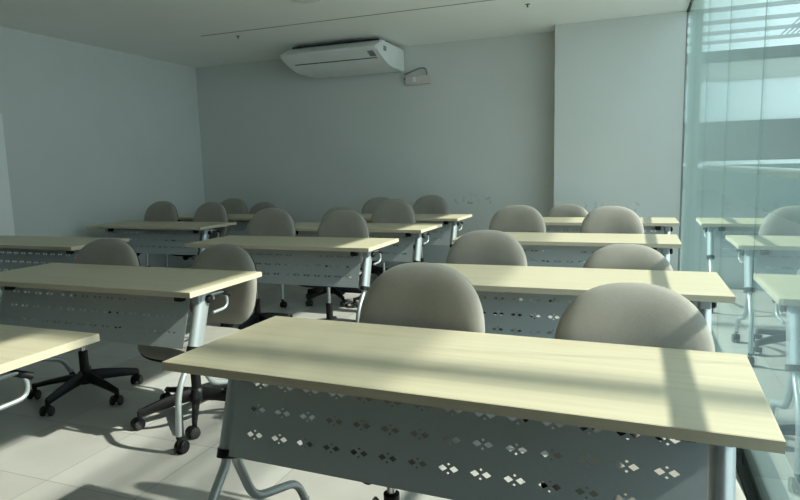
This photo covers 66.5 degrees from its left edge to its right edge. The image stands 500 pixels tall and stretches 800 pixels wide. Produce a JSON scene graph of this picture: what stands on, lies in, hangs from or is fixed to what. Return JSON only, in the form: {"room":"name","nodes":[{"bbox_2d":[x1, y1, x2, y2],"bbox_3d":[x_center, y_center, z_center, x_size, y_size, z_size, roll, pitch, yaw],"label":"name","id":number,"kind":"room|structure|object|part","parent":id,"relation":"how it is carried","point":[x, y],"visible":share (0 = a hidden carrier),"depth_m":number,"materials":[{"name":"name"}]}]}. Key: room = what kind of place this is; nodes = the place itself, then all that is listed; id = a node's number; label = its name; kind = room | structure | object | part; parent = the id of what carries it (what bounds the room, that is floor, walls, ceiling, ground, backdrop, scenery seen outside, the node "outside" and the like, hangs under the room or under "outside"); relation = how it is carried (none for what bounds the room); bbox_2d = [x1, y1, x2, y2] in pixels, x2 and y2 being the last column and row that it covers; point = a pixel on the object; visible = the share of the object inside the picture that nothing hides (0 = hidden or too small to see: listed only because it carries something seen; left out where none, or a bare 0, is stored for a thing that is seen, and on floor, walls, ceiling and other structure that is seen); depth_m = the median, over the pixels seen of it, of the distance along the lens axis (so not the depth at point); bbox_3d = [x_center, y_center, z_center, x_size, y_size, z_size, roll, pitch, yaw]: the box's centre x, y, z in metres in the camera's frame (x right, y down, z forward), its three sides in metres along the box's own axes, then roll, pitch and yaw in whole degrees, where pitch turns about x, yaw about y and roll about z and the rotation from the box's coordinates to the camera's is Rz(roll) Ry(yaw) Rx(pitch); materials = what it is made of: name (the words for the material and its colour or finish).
{"room":"classroom","nodes":[
{"label":"classroom","id":0,"kind":"room"},
{"bbox_2d":[0,26,204,305],"bbox_3d":[-4.467,-0.522,4.143,0.120,2.672,9.615,1,8,21],"label":"wall","id":1,"kind":"structure","parent":0,"point":[93,135],"depth_m":6.74,"materials":[{"name":"white paint"}]},
{"bbox_2d":[0,113,22,305],"bbox_3d":[-3.902,-0.299,5.418,0.034,1.860,0.955,1,8,21],"label":"door","id":2,"kind":"structure","parent":1,"relation":"in","point":[6,213],"depth_m":5.77,"materials":[{"name":"white laminate"}]},
{"bbox_2d":[0,0,689,67],"bbox_3d":[-1.669,-1.843,2.872,6.191,0.140,9.615,1,8,21],"label":"ceiling","id":3,"kind":"structure","parent":0,"point":[173,31],"depth_m":5.85,"materials":[{"name":"white paint"}]},
{"bbox_2d":[291,0,319,2],"bbox_3d":[-0.788,-2.086,5.085,0.260,0.016,0.260,1,8,21],"label":"ceiling disc","id":4,"kind":"object","parent":3,"relation":"attached to","point":[296,1],"visible":1,"depth_m":5.11,"materials":[{"name":"white plastic"}]},
{"bbox_2d":[280,38,403,78],"bbox_3d":[-0.647,-2.209,7.004,1.177,0.294,0.847,1,8,21],"label":"air conditioner","id":5,"kind":"object","parent":3,"relation":"attached to","point":[367,56],"visible":1,"depth_m":6.80,"materials":[{"name":"white plastic"}]},
{"bbox_2d":[204,0,491,35],"bbox_3d":[0.102,-2.176,5.533,4.660,0.004,0.008,1,8,21],"label":"trim","id":6,"kind":"structure","parent":3,"relation":"attached to","point":[486,0],"depth_m":5.74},
{"bbox_2d":[196,31,554,267],"bbox_3d":[-0.477,-1.101,7.655,4.799,2.672,0.120,1,8,21],"label":"wall","id":7,"kind":"structure","parent":0,"point":[479,138],"depth_m":7.39,"materials":[{"name":"white paint"}]},
{"bbox_2d":[404,67,431,85],"bbox_3d":[0.204,-2.041,7.157,0.333,0.192,0.060,1,8,21],"label":"box","id":8,"kind":"object","parent":7,"relation":"attached to","point":[419,79],"visible":1,"depth_m":7.13,"materials":[{"name":"white plastic"}]},
{"bbox_2d":[0,200,799,499],"bbox_3d":[3.258,-0.360,12.319,8.722,0.240,32.000,1,8,21],"label":"floor","id":9,"kind":"structure","parent":0,"point":[89,449],"depth_m":3.18,"materials":[{"name":"grey tile"}]},
{"bbox_2d":[0,324,99,410],"bbox_3d":[-1.789,0.665,2.052,1.489,0.740,0.607,1,8,21],"label":"table","id":10,"kind":"object","parent":9,"relation":"on","point":[20,346],"visible":1,"depth_m":1.90,"materials":[{"name":"brown wood"}]},
{"bbox_2d":[0,235,128,313],"bbox_3d":[-3.017,0.292,5.049,1.489,0.740,0.607,2,8,22],"label":"table","id":11,"kind":"object","parent":9,"relation":"on","point":[21,244],"visible":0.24,"depth_m":4.84,"materials":[{"name":"brown wood"}]},
{"bbox_3d":[-3.057,0.106,4.879,1.217,0.243,0.079,2,8,22],"label":"modesty panel","id":12,"kind":"part","parent":11,"relation":"part of","materials":[{"name":"grey metal"}]},
{"bbox_2d":[27,238,142,416],"bbox_3d":[-1.819,0.404,3.474,0.604,0.875,0.673,0,8,11],"label":"office chair","id":13,"kind":"object","parent":9,"relation":"on","point":[106,251],"visible":0.45,"depth_m":3.57,"materials":[{"name":"black plastic"}]},
{"bbox_3d":[-1.820,0.431,3.465,0.470,0.075,0.450,0,8,11],"label":"seat","id":14,"kind":"part","parent":13,"relation":"part of","materials":[{"name":"beige fabric"}]},
{"bbox_3d":[-1.777,0.149,3.694,0.456,0.430,0.128,0,8,11],"label":"backrest","id":15,"kind":"part","parent":13,"relation":"part of","materials":[{"name":"beige fabric"}]},
{"bbox_2d":[0,263,261,453],"bbox_3d":[-1.514,0.501,3.211,1.489,0.740,0.607,1,8,21],"label":"table","id":16,"kind":"object","parent":9,"relation":"on","point":[180,285],"visible":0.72,"depth_m":3.00,"materials":[{"name":"brown wood"}]},
{"bbox_3d":[-2.132,0.304,3.315,0.054,0.292,0.169,1,8,21],"label":"leg","id":17,"kind":"part","parent":16,"relation":"part of","materials":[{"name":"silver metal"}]},
{"bbox_3d":[-1.553,0.315,3.041,1.217,0.243,0.079,1,8,21],"label":"modesty panel","id":18,"kind":"part","parent":16,"relation":"part of","materials":[{"name":"grey metal"}]},
{"bbox_3d":[-0.941,0.336,2.855,0.054,0.292,0.169,1,8,21],"label":"leg","id":19,"kind":"part","parent":16,"relation":"part of","materials":[{"name":"silver metal"}]},
{"bbox_3d":[-0.897,0.231,2.868,0.024,0.040,0.040,1,8,21],"label":"tilt knob","id":20,"kind":"part","parent":16,"relation":"part of","materials":[{"name":"black plastic"}]},
{"bbox_2d":[134,201,177,266],"bbox_3d":[-2.760,-0.038,6.635,0.602,0.953,0.672,1,8,19],"label":"office chair","id":21,"kind":"object","parent":9,"relation":"on","point":[160,210],"visible":0.15,"depth_m":6.80,"materials":[{"name":"grey fabric"}]},
{"bbox_3d":[-2.678,-0.332,6.837,0.456,0.430,0.128,1,8,19],"label":"backrest","id":22,"kind":"part","parent":21,"relation":"part of","materials":[{"name":"beige fabric"}]},
{"bbox_2d":[87,221,235,254],"bbox_3d":[-2.497,0.096,6.400,1.489,0.740,0.607,2,8,22],"label":"table","id":23,"kind":"object","parent":9,"relation":"on","point":[158,227],"visible":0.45,"depth_m":6.19,"materials":[{"name":"brown wood"}]},
{"bbox_3d":[-2.539,-0.090,6.231,1.217,0.243,0.079,2,8,22],"label":"modesty panel","id":24,"kind":"part","parent":23,"relation":"part of","materials":[{"name":"grey metal"}]},
{"bbox_3d":[-1.931,-0.068,6.031,0.054,0.292,0.169,2,8,22],"label":"leg","id":25,"kind":"part","parent":23,"relation":"part of","materials":[{"name":"silver metal"}]},
{"bbox_2d":[130,244,257,438],"bbox_3d":[-1.063,0.431,3.183,0.635,0.864,0.641,2,8,23],"label":"office chair","id":26,"kind":"object","parent":9,"relation":"on","point":[243,298],"visible":0.53,"depth_m":3.26,"materials":[{"name":"grey fabric"}]},
{"bbox_3d":[-1.072,0.467,3.150,0.470,0.075,0.450,2,8,23],"label":"seat","id":27,"kind":"part","parent":26,"relation":"part of","materials":[{"name":"beige fabric"}]},
{"bbox_3d":[-0.976,0.185,3.362,0.456,0.430,0.128,2,8,23],"label":"backrest","id":28,"kind":"part","parent":26,"relation":"part of","materials":[{"name":"beige fabric"}]},
{"bbox_2d":[171,202,227,259],"bbox_3d":[-2.098,-0.011,6.348,0.612,0.942,0.636,2,8,23],"label":"office chair","id":29,"kind":"object","parent":9,"relation":"on","point":[209,211],"visible":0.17,"depth_m":6.49,"materials":[{"name":"grey fabric"}]},
{"bbox_3d":[-2.027,-0.297,6.537,0.456,0.430,0.128,2,8,23],"label":"backrest","id":30,"kind":"part","parent":29,"relation":"part of","materials":[{"name":"beige fabric"}]},
{"bbox_2d":[166,214,254,267],"bbox_3d":[-2.135,-0.042,7.353,1.489,0.740,0.607,2,8,22],"label":"table","id":31,"kind":"object","parent":9,"relation":"on","point":[241,220],"visible":0.12,"depth_m":7.09,"materials":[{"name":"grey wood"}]},
{"bbox_3d":[-2.177,-0.229,7.183,1.217,0.243,0.079,2,8,22],"label":"modesty panel","id":32,"kind":"part","parent":31,"relation":"part of","materials":[{"name":"grey metal"}]},
{"bbox_2d":[220,198,247,235],"bbox_3d":[-2.223,-0.172,7.625,0.602,0.924,0.642,1,8,18],"label":"office chair","id":33,"kind":"object","parent":9,"relation":"on","point":[232,205],"visible":0.13,"depth_m":7.78,"materials":[{"name":"grey fabric"}]},
{"bbox_2d":[218,208,295,329],"bbox_3d":[-1.124,0.170,4.768,0.607,0.955,0.674,1,8,20],"label":"office chair","id":34,"kind":"object","parent":9,"relation":"on","point":[269,221],"visible":0.32,"depth_m":4.93,"materials":[{"name":"grey fabric"}]},
{"bbox_3d":[-1.049,-0.124,4.974,0.456,0.430,0.128,1,8,20],"label":"backrest","id":35,"kind":"part","parent":34,"relation":"part of","materials":[{"name":"beige fabric"}]},
{"bbox_2d":[249,202,275,213],"bbox_3d":[-1.789,-0.131,7.443,0.640,0.874,0.642,2,8,24],"label":"office chair","id":36,"kind":"object","parent":9,"relation":"on","point":[257,207],"visible":0.07,"depth_m":7.62,"materials":[{"name":"grey fabric"}]},
{"bbox_2d":[185,235,398,323],"bbox_3d":[-0.804,0.303,4.539,1.489,0.740,0.607,1,8,21],"label":"table","id":37,"kind":"object","parent":9,"relation":"on","point":[345,247],"visible":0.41,"depth_m":4.30,"materials":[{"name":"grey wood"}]},
{"bbox_3d":[-0.843,0.117,4.368,1.217,0.243,0.079,1,8,21],"label":"modesty panel","id":38,"kind":"part","parent":37,"relation":"part of","materials":[{"name":"grey metal"}]},
{"bbox_3d":[-0.229,0.137,4.185,0.054,0.292,0.169,1,8,21],"label":"leg","id":39,"kind":"part","parent":37,"relation":"part of","materials":[{"name":"silver metal"}]},
{"bbox_2d":[294,210,369,321],"bbox_3d":[-0.545,0.193,4.557,0.603,0.941,0.672,2,8,22],"label":"office chair","id":40,"kind":"object","parent":9,"relation":"on","point":[340,223],"visible":0.2,"depth_m":4.69,"materials":[{"name":"grey fabric"}]},
{"bbox_3d":[-0.569,0.272,4.460,0.054,0.053,0.145,2,8,22],"label":"tension knob","id":41,"kind":"part","parent":40,"relation":"part of","materials":[{"name":"black plastic"}]},
{"bbox_3d":[-0.538,0.189,4.531,0.470,0.075,0.450,2,8,22],"label":"seat","id":42,"kind":"part","parent":40,"relation":"part of","materials":[{"name":"beige fabric"}]},
{"bbox_3d":[-0.443,-0.093,4.744,0.456,0.430,0.128,2,8,22],"label":"backrest","id":43,"kind":"part","parent":40,"relation":"part of","materials":[{"name":"beige fabric"}]},
{"bbox_2d":[305,206,361,306],"bbox_3d":[-0.652,0.043,5.853,0.606,0.893,0.637,1,8,18],"label":"office chair","id":44,"kind":"object","parent":9,"relation":"on","point":[338,291],"visible":0.28,"depth_m":5.87,"materials":[{"name":"grey fabric"}]},
{"bbox_3d":[-0.583,-0.219,6.045,0.456,0.430,0.128,1,8,18],"label":"backrest","id":45,"kind":"part","parent":44,"relation":"part of","materials":[{"name":"beige fabric"}]},
{"bbox_2d":[280,222,441,307],"bbox_3d":[-0.410,0.147,5.616,1.489,0.740,0.607,2,8,22],"label":"table","id":46,"kind":"object","parent":9,"relation":"on","point":[401,230],"visible":0.27,"depth_m":5.29,"materials":[{"name":"brown wood"}]},
{"bbox_3d":[-0.453,-0.039,5.446,1.217,0.243,0.079,2,8,22],"label":"modesty panel","id":47,"kind":"part","parent":46,"relation":"part of","materials":[{"name":"grey metal"}]},
{"bbox_3d":[0.155,-0.017,5.247,0.054,0.292,0.169,2,8,22],"label":"leg","id":48,"kind":"part","parent":46,"relation":"part of","materials":[{"name":"silver metal"}]},
{"bbox_2d":[360,197,389,275],"bbox_3d":[-0.294,-0.125,6.923,0.638,0.923,0.640,1,8,17],"label":"office chair","id":49,"kind":"object","parent":9,"relation":"on","point":[369,206],"visible":0.09,"depth_m":7.10,"materials":[{"name":"grey fabric"}]},
{"bbox_3d":[-0.240,-0.400,7.109,0.456,0.430,0.128,1,8,17],"label":"backrest","id":50,"kind":"part","parent":49,"relation":"part of","materials":[{"name":"beige fabric"}]},
{"bbox_2d":[351,199,415,307],"bbox_3d":[-0.116,0.029,5.598,0.587,0.960,0.661,1,8,21],"label":"office chair","id":51,"kind":"object","parent":9,"relation":"on","point":[390,210],"visible":0.19,"depth_m":5.78,"materials":[{"name":"grey fabric"}]},
{"bbox_3d":[-0.065,-0.268,5.806,0.456,0.430,0.128,1,8,21],"label":"backrest","id":52,"kind":"part","parent":51,"relation":"part of","materials":[{"name":"beige fabric"}]},
{"bbox_2d":[302,262,484,499],"bbox_3d":[-0.024,0.546,1.856,0.607,0.934,0.673,2,8,24],"label":"office chair","id":53,"kind":"object","parent":9,"relation":"on","point":[415,294],"visible":0.23,"depth_m":2.02,"materials":[{"name":"beige fabric"}]},
{"bbox_3d":[-0.034,0.543,1.847,0.470,0.075,0.450,2,8,24],"label":"seat","id":54,"kind":"part","parent":53,"relation":"part of","materials":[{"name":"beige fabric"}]},
{"bbox_3d":[0.068,0.262,2.057,0.456,0.430,0.128,2,8,24],"label":"backrest","id":55,"kind":"part","parent":53,"relation":"part of","materials":[{"name":"beige fabric"}]},
{"bbox_2d":[336,214,471,276],"bbox_3d":[-0.013,0.000,6.628,1.489,0.740,0.607,2,8,22],"label":"table","id":56,"kind":"object","parent":9,"relation":"on","point":[444,219],"visible":0.15,"depth_m":6.27,"materials":[{"name":"brown wood"}]},
{"bbox_3d":[-0.055,-0.186,6.458,1.217,0.243,0.079,2,8,22],"label":"modesty panel","id":57,"kind":"part","parent":56,"relation":"part of","materials":[{"name":"grey metal"}]},
{"bbox_3d":[0.553,-0.164,6.261,0.054,0.292,0.169,2,8,22],"label":"leg","id":58,"kind":"part","parent":56,"relation":"part of","materials":[{"name":"silver metal"}]},
{"bbox_2d":[406,195,448,261],"bbox_3d":[0.269,-0.117,6.682,0.588,0.939,0.660,2,9,25],"label":"office chair","id":59,"kind":"object","parent":9,"relation":"on","point":[428,204],"visible":0.21,"depth_m":6.85,"materials":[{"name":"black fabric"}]},
{"bbox_3d":[0.339,-0.403,6.885,0.456,0.430,0.128,2,9,25],"label":"backrest","id":60,"kind":"part","parent":59,"relation":"part of","materials":[{"name":"beige fabric"}]},
{"bbox_2d":[162,316,785,499],"bbox_3d":[0.129,0.664,1.687,1.489,0.740,0.607,2,8,23],"label":"table","id":61,"kind":"object","parent":9,"relation":"on","point":[715,404],"visible":1,"depth_m":1.51,"materials":[{"name":"brown wood"}]},
{"bbox_3d":[-0.485,0.465,1.808,0.054,0.292,0.169,2,8,23],"label":"leg","id":62,"kind":"part","parent":61,"relation":"part of","materials":[{"name":"silver metal"}]},
{"bbox_3d":[0.086,0.478,1.518,1.217,0.243,0.079,2,8,23],"label":"modesty panel","id":63,"kind":"part","parent":61,"relation":"part of","materials":[{"name":"grey metal"}]},
{"bbox_3d":[0.693,0.501,1.314,0.054,0.292,0.169,2,8,23],"label":"leg","id":64,"kind":"part","parent":61,"relation":"part of","materials":[{"name":"silver metal"}]},
{"bbox_2d":[446,230,527,421],"bbox_3d":[0.401,0.380,3.098,0.602,0.907,0.669,1,8,21],"label":"office chair","id":65,"kind":"object","parent":9,"relation":"on","point":[478,247],"visible":0.16,"depth_m":3.29,"materials":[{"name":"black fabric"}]},
{"bbox_3d":[0.465,0.110,3.309,0.456,0.430,0.128,1,8,21],"label":"backrest","id":66,"kind":"part","parent":65,"relation":"part of","materials":[{"name":"beige fabric"}]},
{"bbox_3d":[0.376,0.391,3.094,0.470,0.075,0.450,1,8,21],"label":"seat","id":67,"kind":"part","parent":65,"relation":"part of","materials":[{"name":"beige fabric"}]},
{"bbox_2d":[489,205,553,332],"bbox_3d":[0.843,0.149,4.593,0.614,0.941,0.627,2,8,23],"label":"office chair","id":68,"kind":"object","parent":9,"relation":"on","point":[512,218],"visible":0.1,"depth_m":4.75,"materials":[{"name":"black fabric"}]},
{"bbox_3d":[0.915,-0.135,4.777,0.456,0.430,0.128,2,8,23],"label":"backrest","id":69,"kind":"part","parent":68,"relation":"part of","materials":[{"name":"beige fabric"}]},
{"bbox_2d":[542,204,587,301],"bbox_3d":[1.540,0.010,5.800,0.586,0.857,0.662,1,8,21],"label":"office chair","id":70,"kind":"object","parent":9,"relation":"on","point":[563,210],"visible":0.1,"depth_m":5.98,"materials":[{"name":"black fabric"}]},
{"bbox_3d":[1.645,-0.234,5.995,0.456,0.430,0.128,1,8,21],"label":"backrest","id":71,"kind":"part","parent":70,"relation":"part of","materials":[{"name":"beige fabric"}]},
{"bbox_2d":[452,232,681,267],"bbox_3d":[1.160,0.278,4.345,1.489,0.740,0.607,2,8,21],"label":"table","id":72,"kind":"object","parent":9,"relation":"on","point":[540,241],"visible":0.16,"depth_m":4.17,"materials":[{"name":"brown wood"}]},
{"bbox_3d":[1.120,0.092,4.174,1.217,0.243,0.079,2,8,21],"label":"modesty panel","id":73,"kind":"part","parent":72,"relation":"part of","materials":[{"name":"grey metal"}]},
{"bbox_3d":[1.732,0.112,3.987,0.054,0.292,0.169,2,8,21],"label":"leg","id":74,"kind":"part","parent":72,"relation":"part of","materials":[{"name":"silver metal"}]},
{"bbox_2d":[436,263,734,338],"bbox_3d":[0.672,0.492,2.855,1.489,0.740,0.607,1,8,21],"label":"table","id":75,"kind":"object","parent":9,"relation":"on","point":[704,290],"visible":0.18,"depth_m":2.71,"materials":[{"name":"brown wood"}]},
{"bbox_3d":[0.634,0.306,2.684,1.217,0.243,0.079,1,8,21],"label":"modesty panel","id":76,"kind":"part","parent":75,"relation":"part of","materials":[{"name":"grey metal"}]},
{"bbox_3d":[1.248,0.326,2.504,0.054,0.292,0.169,1,8,21],"label":"leg","id":77,"kind":"part","parent":75,"relation":"part of","materials":[{"name":"silver metal"}]},
{"bbox_2d":[543,217,679,257],"bbox_3d":[1.720,0.094,5.599,1.489,0.740,0.607,1,8,20],"label":"table","id":78,"kind":"object","parent":9,"relation":"on","point":[661,225],"visible":0.1,"depth_m":5.43,"materials":[{"name":"brown wood"}]},
{"bbox_3d":[1.683,-0.092,5.428,1.217,0.243,0.079,1,8,20],"label":"modesty panel","id":79,"kind":"part","parent":78,"relation":"part of","materials":[{"name":"grey metal"}]},
{"bbox_2d":[580,206,643,253],"bbox_3d":[1.486,0.172,4.337,0.594,0.931,0.667,1,8,18],"label":"office chair","id":80,"kind":"object","parent":9,"relation":"on","point":[605,219],"visible":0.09,"depth_m":4.52,"materials":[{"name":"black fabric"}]},
{"bbox_2d":[580,244,672,440],"bbox_3d":[1.073,0.430,2.809,0.609,0.851,0.642,1,8,17],"label":"office chair","id":81,"kind":"object","parent":9,"relation":"on","point":[616,256],"visible":0.07,"depth_m":3.00,"materials":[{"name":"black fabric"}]},
{"bbox_3d":[1.119,0.189,3.014,0.456,0.430,0.128,1,8,17],"label":"backrest","id":82,"kind":"part","parent":81,"relation":"part of","materials":[{"name":"beige fabric"}]},
{"bbox_2d":[541,283,745,499],"bbox_3d":[0.656,0.582,1.605,0.601,0.895,0.651,1,8,15],"label":"office chair","id":83,"kind":"object","parent":9,"relation":"on","point":[637,314],"visible":0.28,"depth_m":1.79,"materials":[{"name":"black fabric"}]},
{"bbox_3d":[0.490,0.655,1.673,0.202,0.032,0.021,1,8,15],"label":"height lever","id":84,"kind":"part","parent":83,"relation":"part of","materials":[{"name":"black plastic"}]},
{"bbox_3d":[0.689,0.318,1.815,0.456,0.430,0.128,1,8,15],"label":"backrest","id":85,"kind":"part","parent":83,"relation":"part of","materials":[{"name":"beige fabric"}]},
{"bbox_3d":[0.625,0.600,1.591,0.470,0.075,0.450,1,8,15],"label":"seat","id":86,"kind":"part","parent":83,"relation":"part of","materials":[{"name":"beige fabric"}]},
{"bbox_2d":[739,166,799,178],"bbox_3d":[2.696,-0.108,5.229,0.044,1.229,16.420,1,8,21],"label":"handrail","id":87,"kind":"object","parent":9,"relation":"on","point":[793,173],"visible":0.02,"depth_m":3.00,"materials":[{"name":"white metal"}]},
{"bbox_2d":[554,11,686,270],"bbox_3d":[2.283,-1.009,6.436,1.230,2.672,0.429,1,8,21],"label":"wall","id":88,"kind":"structure","parent":0,"point":[619,82],"depth_m":6.17,"materials":[{"name":"white paint"}]},
{"bbox_2d":[678,12,687,270],"bbox_3d":[2.789,-0.966,6.022,0.012,2.672,0.012,1,8,21],"label":"trim","id":89,"kind":"structure","parent":88,"relation":"attached to","point":[687,12],"depth_m":6.00,"materials":[{"name":"black metal"}]},
{"bbox_2d":[679,0,696,270],"bbox_3d":[2.624,-0.907,5.568,0.007,2.660,0.967,1,8,21],"label":"window","id":90,"kind":"structure","parent":88,"relation":"in","point":[692,13],"depth_m":5.51,"materials":[{"name":"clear glass"}]},
{"bbox_2d":[736,448,754,499],"bbox_3d":[1.794,0.732,3.544,0.022,0.022,5.736,1,8,21],"label":"baseboard","id":91,"kind":"structure","parent":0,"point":[744,480],"depth_m":2.38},
{"bbox_2d":[687,0,708,271],"bbox_3d":[2.278,-0.776,4.671,0.007,2.660,0.967,1,8,21],"label":"window","id":92,"kind":"structure","parent":91,"relation":"attached to","point":[702,20],"depth_m":4.61,"materials":[{"name":"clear glass"}]},
{"bbox_2d":[699,0,730,350],"bbox_3d":[1.911,-0.638,3.721,0.007,2.660,1.082,1,8,21],"label":"window","id":93,"kind":"structure","parent":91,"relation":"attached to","point":[719,10],"depth_m":3.63,"materials":[{"name":"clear glass"}]},
{"bbox_2d":[715,0,748,353],"bbox_3d":[1.546,-0.500,2.773,0.007,2.660,0.962,1,8,21],"label":"window","id":94,"kind":"structure","parent":91,"relation":"attached to","point":[738,17],"depth_m":2.96,"materials":[{"name":"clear glass"}]},
{"bbox_2d":[737,448,799,499],"bbox_3d":[4.716,-0.377,10.889,0.118,0.140,28.400,1,8,21],"label":"trim","id":95,"kind":"structure","parent":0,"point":[770,476],"depth_m":2.24,"materials":[{"name":"grey metal"}]},
{"bbox_2d":[737,163,799,223],"bbox_3d":[18.084,-1.028,23.864,15.300,4.820,0.300,1,8,21],"label":"trim","id":96,"kind":"structure","parent":0,"point":[780,196],"depth_m":24.67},
{"bbox_2d":[739,159,799,164],"bbox_3d":[18.012,-3.492,23.512,15.300,0.160,0.340,1,8,21],"label":"trim","id":97,"kind":"structure","parent":96,"relation":"on","point":[782,161],"depth_m":24.53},
{"bbox_2d":[739,118,799,160],"bbox_3d":[17.996,-4.366,23.412,15.300,1.600,0.300,1,8,21],"label":"window","id":98,"kind":"structure","parent":0,"point":[769,139],"depth_m":24.46,"materials":[{"name":"glass"}]},
{"bbox_2d":[741,76,799,120],"bbox_3d":[17.999,-5.978,23.312,15.300,1.620,0.150,1,8,21],"label":"window","id":99,"kind":"structure","parent":0,"point":[770,98],"depth_m":24.42,"materials":[{"name":"clear glass"}]},
{"bbox_2d":[745,44,799,60],"bbox_3d":[17.926,-7.751,23.002,15.300,0.460,0.200,1,8,21],"label":"wall","id":100,"kind":"structure","parent":0,"point":[783,51],"depth_m":24.11,"materials":[{"name":"white paint"}]},
{"bbox_2d":[744,56,799,79],"bbox_3d":[17.951,-7.150,23.107,15.300,0.760,0.150,1,8,21],"label":"window","id":101,"kind":"structure","parent":100,"relation":"attached to","point":[787,66],"depth_m":24.23,"materials":[{"name":"glass"}]},
{"bbox_2d":[746,33,799,40],"bbox_3d":[17.226,-7.796,21.307,15.400,0.120,0.090,1,8,21],"label":"beam","id":102,"kind":"structure","parent":0,"point":[795,34],"depth_m":22.56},
{"bbox_2d":[781,17,799,34],"bbox_3d":[8.739,-5.956,8.689,0.044,0.045,29.900,1,8,21],"label":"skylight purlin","id":103,"kind":"object","parent":102,"relation":"on","point":[794,22],"visible":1,"depth_m":20.68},
{"bbox_2d":[747,23,799,31],"bbox_3d":[16.548,-7.541,19.551,15.400,0.120,0.090,1,8,21],"label":"beam","id":104,"kind":"structure","parent":0,"point":[788,26],"depth_m":20.94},
{"bbox_2d":[748,12,799,21],"bbox_3d":[15.871,-7.286,17.794,15.400,0.120,0.090,1,8,21],"label":"beam","id":105,"kind":"structure","parent":0,"point":[797,14],"depth_m":19.30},
{"bbox_2d":[749,0,799,8],"bbox_3d":[15.193,-7.030,16.037,15.400,0.120,0.090,1,8,21],"label":"beam","id":106,"kind":"structure","parent":0,"point":[784,2],"depth_m":17.66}
]}

